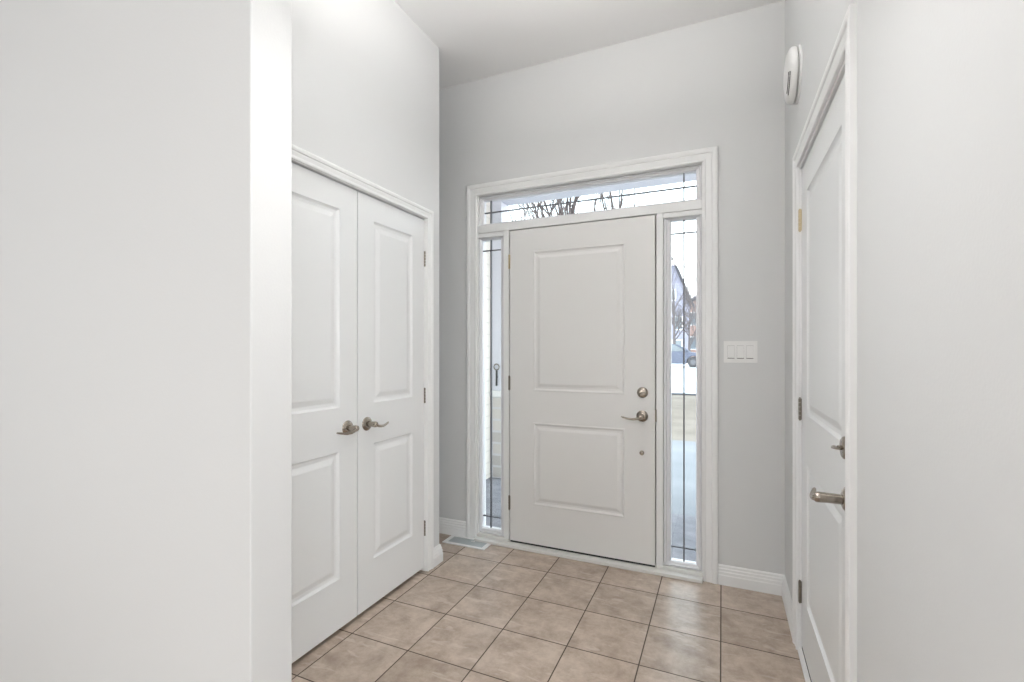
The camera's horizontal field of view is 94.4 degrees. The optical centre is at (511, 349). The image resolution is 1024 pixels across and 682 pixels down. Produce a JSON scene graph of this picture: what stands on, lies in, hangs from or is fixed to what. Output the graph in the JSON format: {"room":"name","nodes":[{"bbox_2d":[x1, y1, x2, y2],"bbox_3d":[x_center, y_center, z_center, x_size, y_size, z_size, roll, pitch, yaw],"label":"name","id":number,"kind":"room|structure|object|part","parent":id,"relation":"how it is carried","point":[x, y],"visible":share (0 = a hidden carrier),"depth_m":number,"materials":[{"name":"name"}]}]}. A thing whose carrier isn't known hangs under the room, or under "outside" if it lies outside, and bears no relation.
{"room":"entrance hall","nodes":[
{"label":"entrance hall","id":0,"kind":"room"},
{"bbox_2d":[0,0,291,681],"bbox_3d":[-1.634,-0.274,1.619,2.300,3.107,0.116,0,0,24],"label":"wall","id":1,"kind":"structure","parent":0,"point":[146,145],"depth_m":1.27,"materials":[{"name":"white paint"}]},
{"bbox_2d":[292,0,438,546],"bbox_3d":[-1.140,-0.274,2.321,0.835,3.107,1.569,0,0,24],"label":"wall","id":2,"kind":"structure","parent":0,"point":[365,75],"depth_m":2.31,"materials":[{"name":"white paint"}]},
{"bbox_2d":[292,163,358,662],"bbox_3d":[-0.831,0.253,1.981,0.101,2.011,0.556,0,0,24],"label":"door","id":3,"kind":"structure","parent":2,"relation":"in","point":[325,428],"depth_m":2.05,"materials":[{"name":"white paint"}]},
{"bbox_3d":[-0.743,0.361,2.124,0.056,0.035,0.126,0,0,24],"label":"handle","id":4,"kind":"part","parent":3,"relation":"part of","materials":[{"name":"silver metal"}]},
{"bbox_2d":[292,144,433,570],"bbox_3d":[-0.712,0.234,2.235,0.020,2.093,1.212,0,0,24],"label":"trim","id":5,"kind":"structure","parent":2,"relation":"attached to","point":[300,155],"depth_m":2.74,"materials":[{"name":"white paint"}]},
{"bbox_2d":[357,191,425,614],"bbox_3d":[-0.603,0.253,2.495,0.101,2.011,0.558,0,0,24],"label":"door","id":6,"kind":"structure","parent":2,"relation":"in","point":[391,392],"depth_m":2.45,"materials":[{"name":"white paint"}]},
{"bbox_3d":[-0.651,0.361,2.332,0.056,0.035,0.126,0,0,24],"label":"handle","id":7,"kind":"part","parent":6,"relation":"part of","materials":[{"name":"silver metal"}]},
{"bbox_2d":[486,202,489,478],"bbox_3d":[-0.671,-0.105,4.349,0.350,2.850,1.410,0,0,24],"label":"wall","id":8,"kind":"structure","parent":0,"point":[487,203],"depth_m":4.86,"materials":[{"name":"beige paint"}]},
{"bbox_2d":[292,533,804,681],"bbox_3d":[-0.588,1.330,-0.833,6.200,0.100,8.000,0,0,24],"label":"floor","id":9,"kind":"structure","parent":0,"point":[495,613],"depth_m":2.17,"materials":[{"name":"tile"}]},
{"bbox_2d":[442,535,490,549],"bbox_3d":[-0.294,1.275,3.151,0.314,0.010,0.136,0,0,24],"label":"floor vent","id":10,"kind":"object","parent":9,"relation":"in","point":[453,539],"visible":0.99,"depth_m":3.14,"materials":[{"name":"white plastic"}]},
{"bbox_2d":[395,0,782,89],"bbox_3d":[-0.612,-1.877,-0.888,6.200,0.100,8.120,0,0,24],"label":"ceiling","id":11,"kind":"structure","parent":0,"point":[475,40],"depth_m":2.66,"materials":[{"name":"white paint"}]},
{"bbox_2d":[486,477,695,561],"bbox_3d":[0.741,1.525,3.894,5.000,0.410,1.720,0,0,24],"label":"porch slab","id":12,"kind":"object","parent":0,"point":[677,520],"visible":0.04,"depth_m":3.58,"materials":[{"name":"concrete"}]},
{"bbox_2d":[489,201,507,477],"bbox_3d":[-0.153,-0.107,5.000,0.240,2.855,0.240,0,0,24],"label":"porch post","id":13,"kind":"object","parent":12,"relation":"on","point":[496,206],"visible":0.42,"depth_m":4.91,"materials":[{"name":"white"}]},
{"bbox_2d":[493,364,499,385],"bbox_3d":[-0.160,0.255,4.899,0.071,0.231,0.022,0,0,24],"label":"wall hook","id":14,"kind":"object","parent":13,"relation":"attached to","point":[494,364],"visible":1,"depth_m":4.89,"materials":[{"name":"black metal"}]},
{"bbox_2d":[492,173,695,205],"bbox_3d":[1.004,-1.688,4.488,5.000,0.305,0.180,0,0,24],"label":"beam","id":15,"kind":"structure","parent":13,"relation":"on","point":[688,177],"depth_m":4.53,"materials":[{"name":"white"}]},
{"bbox_2d":[439,0,784,574],"bbox_3d":[1.366,-0.274,2.589,5.400,3.107,0.160,0,0,24],"label":"wall","id":16,"kind":"structure","parent":0,"point":[718,81],"depth_m":2.63,"materials":[{"name":"white paint"}]},
{"bbox_2d":[434,517,465,566],"bbox_3d":[-0.751,1.226,3.178,0.851,0.107,0.476,0,0,24],"label":"baseboard","id":17,"kind":"structure","parent":16,"relation":"attached to","point":[447,526],"depth_m":3.26,"materials":[{"name":"white paint"}]},
{"bbox_2d":[479,236,503,535],"bbox_3d":[-0.123,0.241,3.214,0.188,1.994,0.073,0,0,24],"label":"window","id":18,"kind":"structure","parent":16,"relation":"in","point":[483,528],"depth_m":3.22,"materials":[{"name":"white plastic"}]},
{"bbox_2d":[508,215,656,566],"bbox_3d":[0.402,0.238,2.917,0.938,2.039,0.112,0,0,24],"label":"door","id":19,"kind":"structure","parent":16,"relation":"in","point":[582,377],"depth_m":2.91,"materials":[{"name":"white paint"}]},
{"bbox_3d":[0.699,0.389,2.755,0.131,0.035,0.056,0,0,24],"label":"handle","id":20,"kind":"part","parent":19,"relation":"part of","materials":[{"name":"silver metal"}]},
{"bbox_2d":[474,532,702,583],"bbox_3d":[0.428,1.260,2.956,1.457,0.040,0.168,0,0,24],"label":"trim","id":21,"kind":"structure","parent":16,"relation":"attached to","point":[674,572],"depth_m":2.84,"materials":[{"name":"white paint"}]},
{"bbox_2d":[477,163,702,572],"bbox_3d":[0.437,0.092,2.977,1.457,2.315,0.122,0,0,24],"label":"trim","id":22,"kind":"structure","parent":16,"relation":"attached to","point":[695,207],"depth_m":2.89,"materials":[{"name":"white paint"}]},
{"bbox_2d":[479,165,701,225],"bbox_3d":[0.433,-0.938,2.968,1.403,0.196,0.073,0,0,24],"label":"window","id":23,"kind":"structure","parent":16,"relation":"in","point":[697,169],"depth_m":2.91,"materials":[{"name":"white plastic"}]},
{"bbox_2d":[466,146,717,583],"bbox_3d":[0.409,0.082,2.915,1.571,2.396,0.020,0,0,24],"label":"trim","id":24,"kind":"structure","parent":16,"relation":"attached to","point":[708,156],"depth_m":2.70,"materials":[{"name":"white paint"}]},
{"bbox_2d":[664,215,701,570],"bbox_3d":[0.982,0.241,2.724,0.202,1.994,0.073,0,0,24],"label":"window","id":25,"kind":"structure","parent":16,"relation":"in","point":[668,560],"depth_m":2.71,"materials":[{"name":"white plastic"}]},
{"bbox_2d":[724,341,756,362],"bbox_3d":[1.231,0.010,2.554,0.164,0.117,0.012,0,0,24],"label":"light switch","id":26,"kind":"object","parent":16,"relation":"attached to","point":[734,351],"visible":1,"depth_m":2.55,"materials":[{"name":"white plastic"}]},
{"bbox_2d":[785,0,1023,681],"bbox_3d":[1.031,-0.274,1.435,0.120,3.107,2.220,0,0,24],"label":"wall","id":27,"kind":"structure","parent":0,"point":[940,83],"depth_m":0.75,"materials":[{"name":"white paint"}]},
{"bbox_2d":[718,564,791,635],"bbox_3d":[1.192,1.226,2.343,0.319,0.107,0.428,0,0,24],"label":"baseboard","id":28,"kind":"structure","parent":27,"relation":"attached to","point":[732,576],"depth_m":2.51,"materials":[{"name":"white paint"}]},
{"bbox_2d":[783,44,802,104],"bbox_3d":[1.209,-1.185,2.051,0.054,0.226,0.226,0,0,24],"label":"fire alarm","id":29,"kind":"object","parent":27,"relation":"attached to","point":[792,78],"visible":1,"depth_m":1.98,"materials":[{"name":"white plastic"}]},
{"bbox_3d":[1.229,-1.185,2.042,0.010,0.226,0.226,0,0,24],"label":"plate","id":30,"kind":"part","parent":29,"relation":"part of","materials":[{"name":"white plastic"}]},
{"bbox_2d":[798,648,810,681],"bbox_3d":[1.097,1.272,1.595,0.128,0.016,0.859,0,0,24],"label":"trim","id":31,"kind":"structure","parent":27,"relation":"attached to","point":[800,652],"depth_m":1.90,"materials":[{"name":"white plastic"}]},
{"bbox_2d":[798,74,844,681],"bbox_3d":[1.036,0.250,1.627,0.121,2.024,0.866,0,0,24],"label":"door","id":32,"kind":"structure","parent":27,"relation":"in","point":[821,221],"depth_m":1.56,"materials":[{"name":"white paint"}]},
{"bbox_3d":[0.883,0.408,1.343,0.071,0.035,0.126,0,0,24],"label":"handle","id":33,"kind":"part","parent":32,"relation":"part of","materials":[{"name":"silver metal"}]},
{"bbox_2d":[792,3,856,681],"bbox_3d":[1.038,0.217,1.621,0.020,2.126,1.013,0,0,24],"label":"trim","id":34,"kind":"structure","parent":27,"relation":"attached to","point":[845,46],"depth_m":1.18,"materials":[{"name":"white paint"}]},
{"label":"outside","id":35,"kind":"structure","parent":0,"visible":0},
{"bbox_2d":[672,363,695,392],"bbox_3d":[23.732,1.340,65.911,70.000,1.320,100.250,0,0,24],"label":"snow bank","id":36,"kind":"object","parent":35,"point":[677,369],"depth_m":23.92,"materials":[{"name":"white snow"}]},
{"bbox_2d":[672,257,693,349],"bbox_3d":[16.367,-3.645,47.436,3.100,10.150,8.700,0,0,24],"label":"gabled house","id":37,"kind":"structure","parent":36,"relation":"on","point":[678,284],"depth_m":43.58,"materials":[{"name":"grey"}]},
{"bbox_2d":[672,344,695,367],"bbox_3d":[10.253,0.340,30.676,4.550,1.500,2.100,0,0,24],"label":"parked car","id":38,"kind":"object","parent":36,"relation":"on","point":[677,350],"visible":0.32,"depth_m":29.60,"materials":[{"name":"blue paint"}]},
{"bbox_3d":[9.980,-0.135,30.797,2.867,0.490,1.480,0,0,24],"label":"cabin glass","id":39,"kind":"part","parent":38,"relation":"part of","materials":[{"name":"grey"}]},
{"bbox_2d":[672,264,695,343],"bbox_3d":[12.691,-3.200,38.602,6.726,9.067,4.408,0,0,-11],"label":"bare tree","id":40,"kind":"object","parent":36,"relation":"on","point":[674,308],"visible":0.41,"depth_m":38.86,"materials":[{"name":"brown plant"}]},
{"bbox_2d":[672,235,695,326],"bbox_3d":[9.487,-2.099,23.861,3.617,7.462,3.552,0,0,-14],"label":"bare tree","id":41,"kind":"object","parent":36,"relation":"on","point":[686,303],"visible":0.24,"depth_m":24.07,"materials":[{"name":"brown plant"}]},
{"bbox_2d":[675,281,695,350],"bbox_3d":[14.988,-2.318,40.644,4.287,7.202,4.499,0,0,4],"label":"bare tree","id":42,"kind":"object","parent":36,"relation":"on","point":[687,329],"visible":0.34,"depth_m":40.31,"materials":[{"name":"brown plant"}]},
{"bbox_2d":[690,296,695,356],"bbox_3d":[24.663,-3.067,55.792,8.400,8.995,9.700,0,0,24],"label":"brick house","id":43,"kind":"structure","parent":36,"relation":"on","point":[693,347],"depth_m":52.81,"materials":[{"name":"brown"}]},
{"bbox_3d":[20.436,-0.770,52.670,1.200,1.300,0.008,0,0,24],"label":"pane","id":44,"kind":"part","parent":43,"relation":"part of","materials":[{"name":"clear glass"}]},
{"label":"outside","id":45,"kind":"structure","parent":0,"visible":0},
{"bbox_2d":[672,440,695,516],"bbox_3d":[-1.888,1.770,8.082,70.000,0.380,5.208,0,0,24],"label":"driveway","id":46,"kind":"structure","parent":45,"point":[677,445],"depth_m":6.09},
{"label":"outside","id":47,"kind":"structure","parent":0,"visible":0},
{"bbox_2d":[672,395,695,441],"bbox_3d":[1.256,1.853,15.178,70.000,0.375,10.428,0,0,24],"label":"lawn","id":48,"kind":"structure","parent":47,"point":[677,400],"depth_m":11.86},
{"bbox_2d":[508,194,619,220],"bbox_3d":[1.411,-3.641,16.065,4.916,11.005,6.261,0,0,-11],"label":"bare tree","id":49,"kind":"object","parent":48,"relation":"on","point":[529,212],"visible":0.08,"depth_m":16.06,"materials":[{"name":"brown plant"}]},
{"bbox_2d":[518,186,652,219],"bbox_3d":[1.438,-4.014,14.644,5.858,11.712,6.377,0,0,-35],"label":"bare tree","id":50,"kind":"object","parent":48,"relation":"on","point":[573,206],"visible":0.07,"depth_m":14.57,"materials":[{"name":"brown plant"}]},
{"bbox_2d":[601,188,688,209],"bbox_3d":[3.562,-3.844,15.206,3.756,11.411,5.402,0,0,42],"label":"bare tree","id":51,"kind":"object","parent":48,"relation":"on","point":[621,192],"visible":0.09,"depth_m":15.38,"materials":[{"name":"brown plant"}]},
{"bbox_2d":[672,393,695,395],"bbox_3d":[3.348,1.785,19.900,70.000,0.190,0.400,0,0,24],"label":"kerb","id":52,"kind":"object","parent":48,"relation":"on","point":[693,394],"depth_m":18.39,"materials":[{"name":"concrete"}]}
]}

